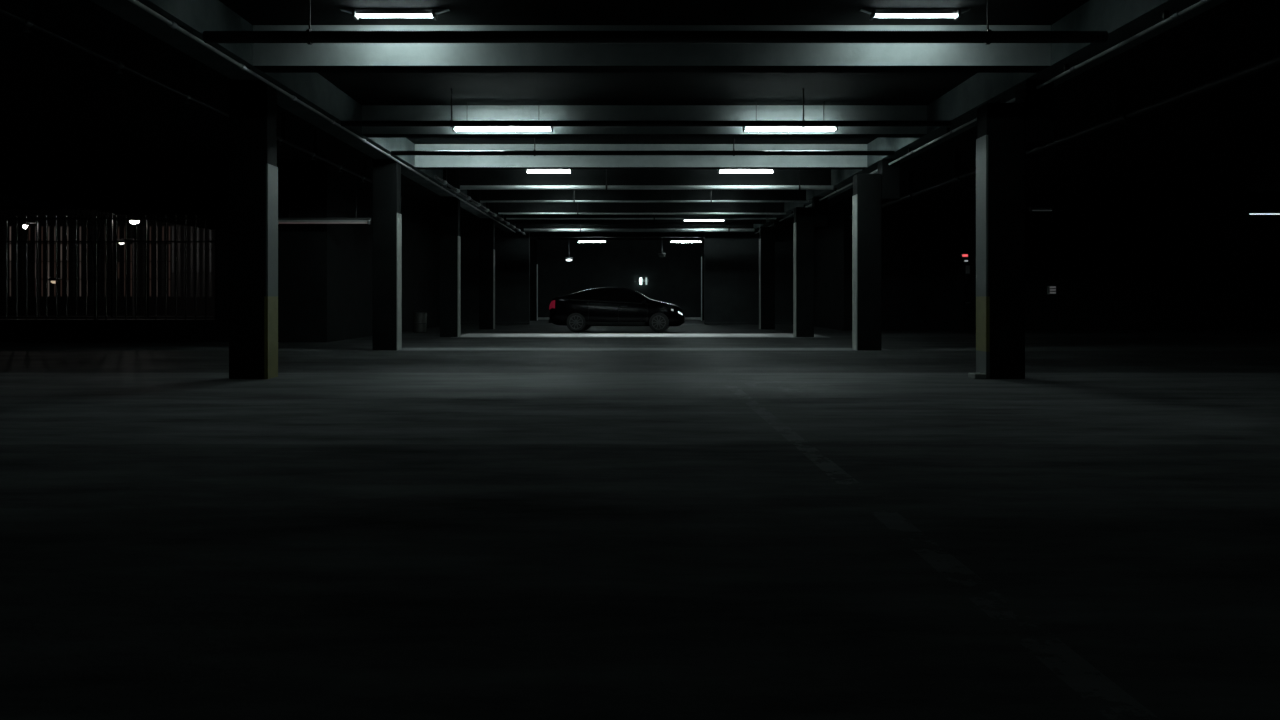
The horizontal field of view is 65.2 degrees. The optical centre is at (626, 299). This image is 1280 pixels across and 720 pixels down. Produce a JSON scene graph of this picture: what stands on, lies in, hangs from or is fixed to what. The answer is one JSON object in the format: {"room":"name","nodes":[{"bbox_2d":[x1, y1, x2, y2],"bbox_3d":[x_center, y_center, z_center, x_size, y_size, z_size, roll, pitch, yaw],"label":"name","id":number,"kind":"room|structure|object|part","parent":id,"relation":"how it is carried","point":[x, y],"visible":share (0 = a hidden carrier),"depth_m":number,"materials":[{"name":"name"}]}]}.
{"room":"parking garage","nodes":[
{"label":"parking garage","id":0,"kind":"room"},
{"bbox_2d":[0,320,216,341],"bbox_3d":[-15.825,0.810,26.150,10.350,0.580,0.300,0,0,0],"label":"wall","id":1,"kind":"structure","parent":0,"point":[10,330],"depth_m":26.00,"materials":[{"name":"grey concrete"}]},
{"bbox_2d":[0,209,216,319],"bbox_3d":[-15.825,-0.930,26.150,10.350,2.900,0.100,0,0,0],"label":"fence","id":2,"kind":"object","parent":1,"relation":"on","point":[36,214],"visible":1,"depth_m":26.13,"materials":[{"name":"metal"}]},
{"bbox_3d":[-15.825,-2.125,26.150,10.350,0.050,0.040,0,0,0],"label":"rail","id":3,"kind":"part","parent":2,"relation":"part of","materials":[{"name":"black metal"}]},
{"bbox_3d":[-15.825,-1.525,26.150,10.350,0.050,0.040,0,0,0],"label":"rail","id":4,"kind":"part","parent":2,"relation":"part of","materials":[{"name":"black metal"}]},
{"bbox_3d":[-15.825,0.470,26.150,10.350,0.040,0.040,0,0,0],"label":"rail","id":5,"kind":"part","parent":2,"relation":"part of","materials":[{"name":"metal"}]},
{"bbox_3d":[-10.690,-0.930,26.150,0.080,2.900,0.100,0,0,0],"label":"post","id":6,"kind":"part","parent":2,"relation":"part of","materials":[{"name":"black metal"}]},
{"bbox_2d":[217,162,439,341],"bbox_3d":[-9.225,-1.250,35.500,2.850,4.700,19.000,0,0,0],"label":"wall","id":7,"kind":"structure","parent":0,"point":[325,270],"depth_m":26.39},
{"bbox_2d":[538,240,700,316],"bbox_3d":[0.000,-1.250,60.150,16.200,4.700,0.300,0,0,0],"label":"wall","id":8,"kind":"structure","parent":0,"point":[674,278],"depth_m":60.01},
{"bbox_2d":[638,277,648,284],"bbox_3d":[0.988,-1.158,59.849,0.640,0.480,0.302,0,0,0],"label":"wall lamp","id":9,"kind":"object","parent":8,"relation":"attached to","point":[640,280],"visible":1,"depth_m":59.77,"materials":[{"name":"grey plastic"}]},
{"bbox_2d":[460,220,793,323],"bbox_3d":[0.000,-1.250,45.150,16.200,4.700,0.300,0,0,0],"label":"wall","id":10,"kind":"structure","parent":0,"point":[731,259],"depth_m":45.00,"materials":[{"name":"black concrete"}]},
{"bbox_2d":[461,322,792,324],"bbox_3d":[0.000,1.050,44.925,15.600,0.100,0.150,0,0,0],"label":"trim","id":11,"kind":"structure","parent":10,"relation":"attached to","point":[462,323],"depth_m":44.85,"materials":[{"name":"grey concrete"}]},
{"bbox_2d":[0,320,1279,719],"bbox_3d":[3.500,1.250,28.000,49.000,0.300,68.000,0,0,0],"label":"floor","id":12,"kind":"structure","parent":0,"point":[540,519],"depth_m":4.90,"materials":[{"name":"concrete"}]},
{"bbox_2d":[229,80,277,378],"bbox_3d":[-5.275,-0.985,14.127,0.550,4.169,0.406,0,0,0],"label":"concrete column","id":13,"kind":"structure","parent":12,"relation":"on","point":[253,169],"depth_m":13.93,"materials":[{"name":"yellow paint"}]},
{"bbox_2d":[372,159,401,349],"bbox_3d":[-5.275,-0.985,21.987,0.550,4.169,0.406,0,0,0],"label":"concrete column","id":14,"kind":"structure","parent":12,"relation":"on","point":[386,173],"depth_m":21.79,"materials":[{"name":"grey concrete"}]},
{"bbox_2d":[412,312,426,332],"bbox_3d":[-7.050,0.760,34.000,0.480,0.680,0.480,0,0,0],"label":"drum","id":15,"kind":"object","parent":12,"relation":"on","point":[419,318],"visible":1,"depth_m":33.82,"materials":[{"name":"grey metal"}]},
{"bbox_2d":[440,197,460,336],"bbox_3d":[-5.275,-0.985,29.847,0.550,4.169,0.406,0,0,0],"label":"concrete column","id":16,"kind":"structure","parent":12,"relation":"on","point":[450,239],"depth_m":29.65,"materials":[{"name":"grey concrete"}]},
{"bbox_2d":[479,218,494,328],"bbox_3d":[-5.275,-0.985,37.707,0.550,4.169,0.406,0,0,0],"label":"concrete column","id":17,"kind":"structure","parent":12,"relation":"on","point":[486,225],"depth_m":37.51,"materials":[{"name":"grey concrete"}]},
{"bbox_2d":[90,0,517,231],"bbox_3d":[-5.200,-3.333,20.000,0.600,0.526,50.000,0,0,0],"label":"girder","id":18,"kind":"object","parent":17,"relation":"on","point":[197,17],"visible":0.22,"depth_m":13.86,"materials":[{"name":"metal"}]},
{"bbox_2d":[128,0,515,232],"bbox_3d":[-5.000,-3.032,23.400,0.072,0.074,42.800,0,0,0],"label":"conduit","id":19,"kind":"object","parent":18,"relation":"attached to","point":[170,23],"visible":1,"depth_m":13.91,"materials":[{"name":"metal"}]},
{"bbox_2d":[530,237,537,320],"bbox_3d":[-5.055,-1.250,53.397,0.550,4.699,0.406,0,0,0],"label":"concrete column","id":20,"kind":"structure","parent":12,"relation":"on","point":[533,240],"depth_m":53.20,"materials":[{"name":"grey concrete"}]},
{"bbox_2d":[548,287,684,332],"bbox_3d":[-0.329,0.324,34.752,4.664,1.552,2.137,0,0,5],"label":"car","id":21,"kind":"object","parent":12,"relation":"on","point":[579,311],"visible":1,"depth_m":33.90,"materials":[{"name":"black paint"}]},
{"bbox_2d":[549,300,554,309],"bbox_3d":[-2.562,0.169,34.161,0.294,0.331,0.077,0,0,41],"label":"tail light","id":22,"kind":"object","parent":21,"relation":"attached to","point":[552,304],"depth_m":34.12,"materials":[{"name":"red plastic"}]},
{"bbox_3d":[-0.581,0.070,33.919,2.704,0.159,0.026,0,0,5],"label":"window trim","id":23,"kind":"part","parent":21,"relation":"part of","materials":[{"name":"black metal"}]},
{"bbox_3d":[-0.406,0.794,33.840,2.028,0.124,0.057,0,0,5],"label":"sill","id":24,"kind":"part","parent":21,"relation":"part of","materials":[{"name":"black metal"}]},
{"bbox_2d":[538,317,700,319],"bbox_3d":[0.000,1.040,56.125,15.600,0.120,0.250,0,0,0],"label":"trim","id":25,"kind":"structure","parent":12,"relation":"on","point":[539,318],"depth_m":56.00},
{"bbox_2d":[701,237,703,320],"bbox_3d":[4.245,-1.250,53.397,0.550,4.699,0.406,0,0,0],"label":"concrete column","id":26,"kind":"structure","parent":12,"relation":"on","point":[702,238],"depth_m":53.20,"materials":[{"name":"grey concrete"}]},
{"bbox_2d":[759,218,785,328],"bbox_3d":[5.475,-0.985,37.707,0.950,4.169,0.406,0,0,0],"label":"concrete column","id":27,"kind":"structure","parent":12,"relation":"on","point":[768,236],"depth_m":37.51,"materials":[{"name":"grey concrete"}]},
{"bbox_2d":[793,197,827,336],"bbox_3d":[5.475,-0.985,29.847,0.950,4.169,0.406,0,0,0],"label":"concrete column","id":28,"kind":"structure","parent":12,"relation":"on","point":[806,219],"depth_m":29.65,"materials":[{"name":"grey concrete"}]},
{"bbox_2d":[852,159,899,349],"bbox_3d":[5.475,-0.985,21.987,0.950,4.169,0.406,0,0,0],"label":"concrete column","id":29,"kind":"structure","parent":12,"relation":"on","point":[869,190],"depth_m":21.79,"materials":[{"name":"grey concrete"}]},
{"bbox_2d":[969,80,1053,378],"bbox_3d":[5.395,-0.985,14.120,1.110,4.169,0.420,0,0,0],"label":"concrete column","id":30,"kind":"structure","parent":12,"relation":"on","point":[1004,130],"depth_m":13.93,"materials":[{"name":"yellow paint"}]},
{"bbox_3d":[4.920,1.065,14.045,0.160,0.070,0.270,0,0,0],"label":"plate","id":31,"kind":"part","parent":30,"relation":"part of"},
{"bbox_2d":[753,0,1226,231],"bbox_3d":[5.850,-3.333,20.000,0.600,0.526,50.000,0,0,0],"label":"girder","id":32,"kind":"object","parent":30,"relation":"on","point":[1122,20],"visible":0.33,"depth_m":13.74,"materials":[{"name":"paint"}]},
{"bbox_2d":[754,0,1210,233],"bbox_3d":[5.720,-2.998,23.400,0.066,0.141,42.800,0,0,0],"label":"conduit","id":33,"kind":"object","parent":32,"relation":"attached to","point":[1165,14],"visible":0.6,"depth_m":12.67,"materials":[{"name":"metal"}]},
{"bbox_2d":[0,0,1279,239],"bbox_3d":[3.500,-3.750,28.000,49.600,0.300,68.600,0,0,0],"label":"ceiling","id":34,"kind":"structure","parent":0,"point":[76,131],"depth_m":17.69,"materials":[{"name":"grey concrete"}]},
{"bbox_2d":[0,0,371,182],"bbox_3d":[-6.600,-3.275,15.950,0.090,0.649,19.900,0,0,0],"label":"pipe","id":35,"kind":"object","parent":34,"relation":"hanging from","point":[37,24],"visible":0.86,"depth_m":13.97,"materials":[{"name":"metal"}]},
{"bbox_2d":[278,218,370,223],"bbox_3d":[-7.752,-2.767,25.500,2.420,1.666,0.170,0,0,0],"label":"fluorescent light","id":36,"kind":"object","parent":34,"relation":"hanging from","point":[280,220],"visible":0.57,"depth_m":25.46,"materials":[{"name":"white"}]},
{"bbox_2d":[339,8,449,19],"bbox_3d":[-2.877,-3.547,12.400,1.350,0.111,0.170,0,0,0],"label":"fluorescent light","id":37,"kind":"object","parent":34,"relation":"hanging from","point":[357,13],"visible":1,"depth_m":12.37,"materials":[{"name":"white plastic"}]},
{"bbox_2d":[434,169,525,234],"bbox_3d":[-4.526,-3.227,34.300,0.152,0.745,21.000,0,0,0],"label":"pipe","id":38,"kind":"object","parent":34,"relation":"hanging from","point":[443,181],"visible":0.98,"depth_m":29.49,"materials":[{"name":"black metal"}]},
{"bbox_2d":[452,126,554,131],"bbox_3d":[-2.251,-3.332,18.150,1.862,0.535,0.170,0,0,0],"label":"fluorescent light","id":39,"kind":"object","parent":34,"relation":"hanging from","point":[454,128],"visible":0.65,"depth_m":18.08,"materials":[{"name":"white plastic"}]},
{"bbox_2d":[525,169,572,173],"bbox_3d":[-2.036,-3.455,26.100,1.242,0.289,0.170,0,0,0],"label":"fluorescent light","id":40,"kind":"object","parent":34,"relation":"hanging from","point":[527,171],"visible":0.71,"depth_m":26.06,"materials":[{"name":"white plastic"}]},
{"bbox_2d":[577,239,606,242],"bbox_3d":[-1.750,-3.235,50.000,1.470,0.730,0.170,0,0,0],"label":"fluorescent light","id":41,"kind":"object","parent":34,"relation":"hanging from","point":[578,240],"visible":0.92,"depth_m":49.94,"materials":[{"name":"white plastic"}]},
{"bbox_2d":[530,232,703,236],"bbox_3d":[0.000,-3.335,48.900,15.600,0.530,0.400,0,0,0],"label":"ceiling beam","id":42,"kind":"structure","parent":34,"relation":"attached to","point":[532,234],"depth_m":48.70,"materials":[{"name":"concrete"}]},
{"bbox_2d":[515,224,752,230],"bbox_3d":[0.325,-3.335,44.100,10.450,0.530,0.400,0,0,0],"label":"ceiling beam","id":43,"kind":"structure","parent":34,"relation":"attached to","point":[522,226],"depth_m":43.90,"materials":[{"name":"concrete"}]},
{"bbox_2d":[504,214,765,223],"bbox_3d":[0.325,-3.335,40.100,10.450,0.530,0.400,0,0,0],"label":"ceiling beam","id":44,"kind":"structure","parent":34,"relation":"attached to","point":[511,221],"depth_m":39.90,"materials":[{"name":"concrete"}]},
{"bbox_2d":[488,202,783,213],"bbox_3d":[0.325,-3.335,35.500,10.450,0.530,0.400,0,0,0],"label":"ceiling beam","id":45,"kind":"structure","parent":34,"relation":"attached to","point":[501,207],"depth_m":35.30,"materials":[{"name":"concrete"}]},
{"bbox_2d":[469,190,805,201],"bbox_3d":[0.325,-3.335,31.200,10.450,0.530,0.400,0,0,0],"label":"ceiling beam","id":46,"kind":"structure","parent":34,"relation":"attached to","point":[484,194],"depth_m":31.00,"materials":[{"name":"concrete"}]},
{"bbox_2d":[447,169,830,188],"bbox_3d":[0.325,-3.335,27.400,10.450,0.530,0.400,0,0,0],"label":"ceiling beam","id":47,"kind":"structure","parent":34,"relation":"attached to","point":[466,176],"depth_m":27.20,"materials":[{"name":"concrete"}]},
{"bbox_2d":[524,224,754,231],"bbox_3d":[0.525,-3.259,43.200,9.950,0.683,0.188,0,0,0],"label":"pipe","id":48,"kind":"object","parent":34,"relation":"hanging from","point":[580,229],"visible":0.91,"depth_m":43.14,"materials":[{"name":"black metal"}]},
{"bbox_2d":[415,144,866,168],"bbox_3d":[0.325,-3.335,23.300,10.450,0.530,0.400,0,0,0],"label":"ceiling beam","id":49,"kind":"structure","parent":34,"relation":"attached to","point":[421,161],"depth_m":23.10,"materials":[{"name":"paint"}]},
{"bbox_2d":[506,218,776,219],"bbox_3d":[0.525,-3.279,36.800,9.950,0.642,0.075,0,0,0],"label":"pipe","id":50,"kind":"object","parent":34,"relation":"hanging from","point":[506,218],"visible":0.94,"depth_m":36.77,"materials":[{"name":"black metal"}]},
{"bbox_2d":[498,212,785,214],"bbox_3d":[0.525,-3.278,34.600,9.950,0.645,0.075,0,0,0],"label":"pipe","id":51,"kind":"object","parent":34,"relation":"hanging from","point":[577,213],"visible":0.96,"depth_m":34.57,"materials":[{"name":"black metal"}]},
{"bbox_2d":[391,138,894,155],"bbox_3d":[0.325,-3.283,20.600,10.350,0.634,0.125,0,0,0],"label":"pipe","id":52,"kind":"object","parent":34,"relation":"hanging from","point":[534,152],"visible":0.92,"depth_m":20.56,"materials":[{"name":"black metal"}]},
{"bbox_2d":[362,105,926,137],"bbox_3d":[0.325,-3.335,18.700,10.450,0.530,0.400,0,0,0],"label":"ceiling beam","id":53,"kind":"structure","parent":34,"relation":"attached to","point":[369,112],"depth_m":18.50,"materials":[{"name":"paint"}]},
{"bbox_2d":[480,190,808,201],"bbox_3d":[0.525,-3.278,30.300,9.950,0.644,0.070,0,0,0],"label":"pipe","id":54,"kind":"object","parent":34,"relation":"hanging from","point":[574,200],"visible":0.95,"depth_m":30.28,"materials":[{"name":"black metal"}]},
{"bbox_2d":[341,88,950,126],"bbox_3d":[0.325,-3.269,17.000,10.350,0.662,0.125,0,0,0],"label":"pipe","id":55,"kind":"object","parent":34,"relation":"hanging from","point":[451,123],"visible":1,"depth_m":16.96,"materials":[{"name":"black metal"}]},
{"bbox_2d":[460,169,832,189],"bbox_3d":[0.525,-3.268,26.700,9.950,0.665,0.138,0,0,0],"label":"pipe","id":56,"kind":"object","parent":34,"relation":"hanging from","point":[462,187],"visible":0.96,"depth_m":26.65,"materials":[{"name":"black metal"}]},
{"bbox_2d":[253,25,1050,72],"bbox_3d":[0.325,-3.335,13.300,10.450,0.530,0.400,0,0,0],"label":"ceiling beam","id":57,"kind":"structure","parent":34,"relation":"attached to","point":[267,57],"depth_m":13.10,"materials":[{"name":"paint"}]},
{"bbox_2d":[203,0,1107,44],"bbox_3d":[0.325,-3.269,11.500,10.350,0.662,0.172,0,0,0],"label":"pipe","id":58,"kind":"object","parent":34,"relation":"hanging from","point":[988,36],"visible":1,"depth_m":11.44,"materials":[{"name":"black metal"}]},
{"bbox_2d":[670,239,701,242],"bbox_3d":[2.950,-3.235,50.000,1.620,0.730,0.170,0,0,0],"label":"fluorescent light","id":59,"kind":"object","parent":34,"relation":"hanging from","point":[670,239],"visible":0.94,"depth_m":49.92,"materials":[{"name":"white plastic"}]},
{"bbox_2d":[682,217,725,220],"bbox_3d":[3.003,-3.335,39.000,1.680,0.530,0.170,0,0,0],"label":"fluorescent light","id":60,"kind":"object","parent":34,"relation":"hanging from","point":[682,217],"visible":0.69,"depth_m":38.93,"materials":[{"name":"white plastic"}]},
{"bbox_2d":[717,169,774,173],"bbox_3d":[3.106,-3.455,26.100,1.503,0.289,0.170,0,0,0],"label":"fluorescent light","id":61,"kind":"object","parent":34,"relation":"hanging from","point":[719,171],"visible":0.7,"depth_m":26.06,"materials":[{"name":"white plastic"}]},
{"bbox_2d":[741,102,837,131],"bbox_3d":[2.958,-3.332,18.150,1.754,0.535,0.170,0,0,0],"label":"fluorescent light","id":62,"kind":"object","parent":34,"relation":"hanging from","point":[835,128],"visible":0.56,"depth_m":18.11,"materials":[{"name":"white plastic"}]},
{"bbox_2d":[860,8,970,19],"bbox_3d":[3.571,-3.547,12.400,1.350,0.111,0.170,0,0,0],"label":"fluorescent light","id":63,"kind":"object","parent":34,"relation":"hanging from","point":[955,13],"visible":1,"depth_m":12.37,"materials":[{"name":"white plastic"}]},
{"bbox_2d":[1028,180,1053,211],"bbox_3d":[12.420,-3.127,30.000,0.720,0.945,0.170,0,0,0],"label":"fluorescent light","id":64,"kind":"object","parent":34,"relation":"hanging from","point":[1031,208],"visible":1,"depth_m":29.97,"materials":[{"name":"white"}]},
{"bbox_2d":[849,5,1279,218],"bbox_3d":[8.000,-3.204,20.900,0.180,0.789,29.800,0,0,0],"label":"drain pipe","id":65,"kind":"object","parent":34,"relation":"hanging from","point":[1124,115],"visible":0.8,"depth_m":16.16,"materials":[{"name":"black metal"}]},
{"bbox_2d":[1245,194,1279,214],"bbox_3d":[22.014,-3.247,34.000,1.920,0.706,0.170,0,0,0],"label":"fluorescent light","id":66,"kind":"object","parent":34,"relation":"hanging from","point":[1248,212],"visible":1,"depth_m":33.97,"materials":[{"name":"white plastic"}]},
{"bbox_2d":[814,200,1279,330],"bbox_3d":[18.050,-1.250,40.500,20.500,4.700,9.000,0,0,0],"label":"wall","id":67,"kind":"structure","parent":0,"point":[1112,265],"depth_m":36.00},
{"bbox_2d":[963,272,975,330],"bbox_3d":[12.600,0.050,35.929,1.000,2.100,0.122,0,0,0],"label":"door","id":68,"kind":"structure","parent":67,"relation":"in","point":[969,280],"depth_m":35.94,"materials":[{"name":"metal"}]},
{"bbox_2d":[965,265,969,273],"bbox_3d":[12.242,-1.093,35.930,0.180,0.320,0.020,0,0,0],"label":"notice","id":69,"kind":"object","parent":68,"relation":"attached to","point":[967,267],"visible":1,"depth_m":35.92,"materials":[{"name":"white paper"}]},
{"bbox_2d":[1047,286,1055,293],"bbox_3d":[15.258,-0.359,35.919,0.280,0.300,0.166,0,0,0],"label":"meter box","id":70,"kind":"object","parent":67,"relation":"attached to","point":[1050,289],"visible":1,"depth_m":35.85,"materials":[{"name":"grey metal"}]},
{"label":"outside","id":71,"kind":"structure","parent":0,"visible":0},
{"bbox_2d":[0,315,214,319],"bbox_3d":[-49.100,1.260,68.150,81.800,0.280,83.700,0,0,0],"label":"ground","id":72,"kind":"structure","parent":71,"point":[0,315],"depth_m":67.88,"materials":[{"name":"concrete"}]},
{"bbox_2d":[22,222,39,316],"bbox_3d":[-36.935,-1.851,62.000,1.017,5.943,0.300,0,0,0],"label":"street lamp","id":73,"kind":"object","parent":72,"relation":"on","point":[23,224],"visible":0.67,"depth_m":61.96,"materials":[{"name":"black metal"}]},
{"bbox_2d":[48,277,60,316],"bbox_3d":[-33.205,-0.094,58.000,0.560,2.428,0.300,0,0,0],"label":"street lamp","id":74,"kind":"object","parent":72,"relation":"on","point":[53,280],"visible":0.88,"depth_m":57.95,"materials":[{"name":"black metal"}]},
{"bbox_2d":[0,210,169,314],"bbox_3d":[-41.750,-2.855,80.500,14.900,7.950,9.400,0,0,0],"label":"building","id":75,"kind":"structure","parent":72,"relation":"on","point":[51,224],"depth_m":76.00,"materials":[{"name":"black metal"}]},
{"bbox_3d":[-47.308,-3.605,75.933,0.100,1.250,0.015,0,0,0],"label":"pane","id":76,"kind":"part","parent":75,"relation":"part of","materials":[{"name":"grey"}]},
{"bbox_3d":[-47.308,-2.255,75.933,0.100,1.250,0.015,0,0,0],"label":"pane","id":77,"kind":"part","parent":75,"relation":"part of","materials":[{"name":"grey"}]},
{"bbox_3d":[-47.308,-0.905,75.933,0.100,1.250,0.015,0,0,0],"label":"pane","id":78,"kind":"part","parent":75,"relation":"part of","materials":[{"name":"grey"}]},
{"bbox_3d":[-45.858,-3.605,75.933,0.100,1.250,0.015,0,0,0],"label":"pane","id":79,"kind":"part","parent":75,"relation":"part of","materials":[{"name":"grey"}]},
{"bbox_3d":[-45.858,-2.255,75.933,0.100,1.250,0.015,0,0,0],"label":"pane","id":80,"kind":"part","parent":75,"relation":"part of","materials":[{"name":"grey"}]},
{"bbox_3d":[-45.858,-0.905,75.933,0.100,1.250,0.015,0,0,0],"label":"pane","id":81,"kind":"part","parent":75,"relation":"part of","materials":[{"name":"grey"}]},
{"bbox_3d":[-44.408,-3.605,75.933,0.100,1.250,0.015,0,0,0],"label":"pane","id":82,"kind":"part","parent":75,"relation":"part of","materials":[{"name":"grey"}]},
{"bbox_3d":[-44.408,-2.255,75.933,0.100,1.250,0.015,0,0,0],"label":"pane","id":83,"kind":"part","parent":75,"relation":"part of","materials":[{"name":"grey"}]},
{"bbox_3d":[-44.408,-0.905,75.933,0.100,1.250,0.015,0,0,0],"label":"pane","id":84,"kind":"part","parent":75,"relation":"part of","materials":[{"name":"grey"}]},
{"bbox_3d":[-43.442,-3.605,75.933,0.100,1.250,0.015,0,0,0],"label":"pane","id":85,"kind":"part","parent":75,"relation":"part of","materials":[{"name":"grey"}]},
{"bbox_3d":[-43.442,-2.255,75.933,0.100,1.250,0.015,0,0,0],"label":"pane","id":86,"kind":"part","parent":75,"relation":"part of","materials":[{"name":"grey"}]},
{"bbox_3d":[-41.750,-6.655,80.500,14.900,0.350,9.400,0,0,0],"label":"cornice","id":87,"kind":"part","parent":75,"relation":"part of","materials":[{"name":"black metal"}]},
{"bbox_3d":[-41.992,-3.605,75.933,0.100,1.250,0.015,0,0,0],"label":"pane","id":88,"kind":"part","parent":75,"relation":"part of","materials":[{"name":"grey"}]},
{"bbox_3d":[-41.992,-2.255,75.933,0.100,1.250,0.015,0,0,0],"label":"pane","id":89,"kind":"part","parent":75,"relation":"part of","materials":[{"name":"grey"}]},
{"bbox_3d":[-41.992,-0.905,75.933,0.100,1.250,0.015,0,0,0],"label":"pane","id":90,"kind":"part","parent":75,"relation":"part of","materials":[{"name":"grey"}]},
{"bbox_3d":[-40.542,-2.255,75.933,0.100,1.250,0.015,0,0,0],"label":"pane","id":91,"kind":"part","parent":75,"relation":"part of","materials":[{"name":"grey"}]},
{"bbox_3d":[-40.542,-0.905,75.933,0.100,1.250,0.015,0,0,0],"label":"pane","id":92,"kind":"part","parent":75,"relation":"part of","materials":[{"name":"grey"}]},
{"bbox_3d":[-36.675,-3.605,75.933,0.100,1.250,0.015,0,0,0],"label":"pane","id":93,"kind":"part","parent":75,"relation":"part of","materials":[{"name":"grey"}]},
{"bbox_3d":[-36.675,-2.255,75.933,0.100,1.250,0.015,0,0,0],"label":"pane","id":94,"kind":"part","parent":75,"relation":"part of","materials":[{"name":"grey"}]},
{"bbox_3d":[-36.675,-0.905,75.933,0.100,1.250,0.015,0,0,0],"label":"pane","id":95,"kind":"part","parent":75,"relation":"part of","materials":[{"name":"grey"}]},
{"bbox_3d":[-35.225,-3.605,75.933,0.100,1.250,0.015,0,0,0],"label":"pane","id":96,"kind":"part","parent":75,"relation":"part of","materials":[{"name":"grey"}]},
{"bbox_3d":[-35.225,-2.255,75.933,0.100,1.250,0.015,0,0,0],"label":"pane","id":97,"kind":"part","parent":75,"relation":"part of","materials":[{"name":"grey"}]},
{"bbox_3d":[-35.225,-0.905,75.933,0.100,1.250,0.015,0,0,0],"label":"pane","id":98,"kind":"part","parent":75,"relation":"part of","materials":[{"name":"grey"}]},
{"bbox_2d":[111,213,112,316],"bbox_3d":[-31.337,-2.438,60.000,0.987,7.115,0.384,0,0,0],"label":"street lamp","id":99,"kind":"object","parent":72,"relation":"on","point":[111,213],"visible":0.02,"depth_m":59.95,"materials":[{"name":"black metal"}]},
{"bbox_2d":[117,238,134,316],"bbox_3d":[-33.055,-1.472,66.000,1.117,5.183,0.320,0,0,0],"label":"street lamp","id":100,"kind":"object","parent":72,"relation":"on","point":[121,239],"visible":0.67,"depth_m":65.95,"materials":[{"name":"black metal"}]},
{"bbox_2d":[128,220,148,316],"bbox_3d":[-30.282,-1.991,62.000,1.227,6.222,0.300,0,0,0],"label":"street lamp","id":101,"kind":"object","parent":72,"relation":"on","point":[131,221],"visible":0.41,"depth_m":61.96,"materials":[{"name":"black metal"}]},
{"bbox_2d":[170,223,214,314],"bbox_3d":[-29.650,-2.755,78.500,8.700,7.750,9.400,0,0,0],"label":"building","id":102,"kind":"structure","parent":72,"relation":"on","point":[210,234],"depth_m":74.01,"materials":[{"name":"black metal"}]},
{"bbox_3d":[-33.569,-4.597,73.933,0.100,1.700,0.015,0,0,0],"label":"pane","id":103,"kind":"part","parent":102,"relation":"part of","materials":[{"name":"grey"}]},
{"bbox_3d":[-33.569,-2.863,73.933,0.100,1.700,0.015,0,0,0],"label":"pane","id":104,"kind":"part","parent":102,"relation":"part of","materials":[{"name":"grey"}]},
{"bbox_3d":[-33.569,-1.130,73.933,0.100,1.700,0.015,0,0,0],"label":"pane","id":105,"kind":"part","parent":102,"relation":"part of","materials":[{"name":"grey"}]},
{"bbox_3d":[-33.108,-4.597,73.933,0.100,1.700,0.015,0,0,0],"label":"pane","id":106,"kind":"part","parent":102,"relation":"part of","materials":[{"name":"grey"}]},
{"bbox_3d":[-33.108,-2.863,73.933,0.100,1.700,0.015,0,0,0],"label":"pane","id":107,"kind":"part","parent":102,"relation":"part of","materials":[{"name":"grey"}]},
{"bbox_3d":[-33.108,-1.130,73.933,0.100,1.700,0.015,0,0,0],"label":"pane","id":108,"kind":"part","parent":102,"relation":"part of","materials":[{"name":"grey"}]},
{"bbox_3d":[-31.725,-4.597,73.933,0.100,1.700,0.015,0,0,0],"label":"pane","id":109,"kind":"part","parent":102,"relation":"part of","materials":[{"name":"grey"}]},
{"bbox_3d":[-31.725,-2.863,73.933,0.100,1.700,0.015,0,0,0],"label":"pane","id":110,"kind":"part","parent":102,"relation":"part of","materials":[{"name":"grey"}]},
{"bbox_3d":[-31.725,-1.130,73.933,0.100,1.700,0.015,0,0,0],"label":"pane","id":111,"kind":"part","parent":102,"relation":"part of","materials":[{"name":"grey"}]},
{"bbox_3d":[-31.264,-4.597,73.933,0.100,1.700,0.015,0,0,0],"label":"pane","id":112,"kind":"part","parent":102,"relation":"part of","materials":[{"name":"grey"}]},
{"bbox_3d":[-31.264,-2.863,73.933,0.100,1.700,0.015,0,0,0],"label":"pane","id":113,"kind":"part","parent":102,"relation":"part of","materials":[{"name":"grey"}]},
{"bbox_3d":[-31.264,-1.130,73.933,0.100,1.700,0.015,0,0,0],"label":"pane","id":114,"kind":"part","parent":102,"relation":"part of","materials":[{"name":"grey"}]}
]}

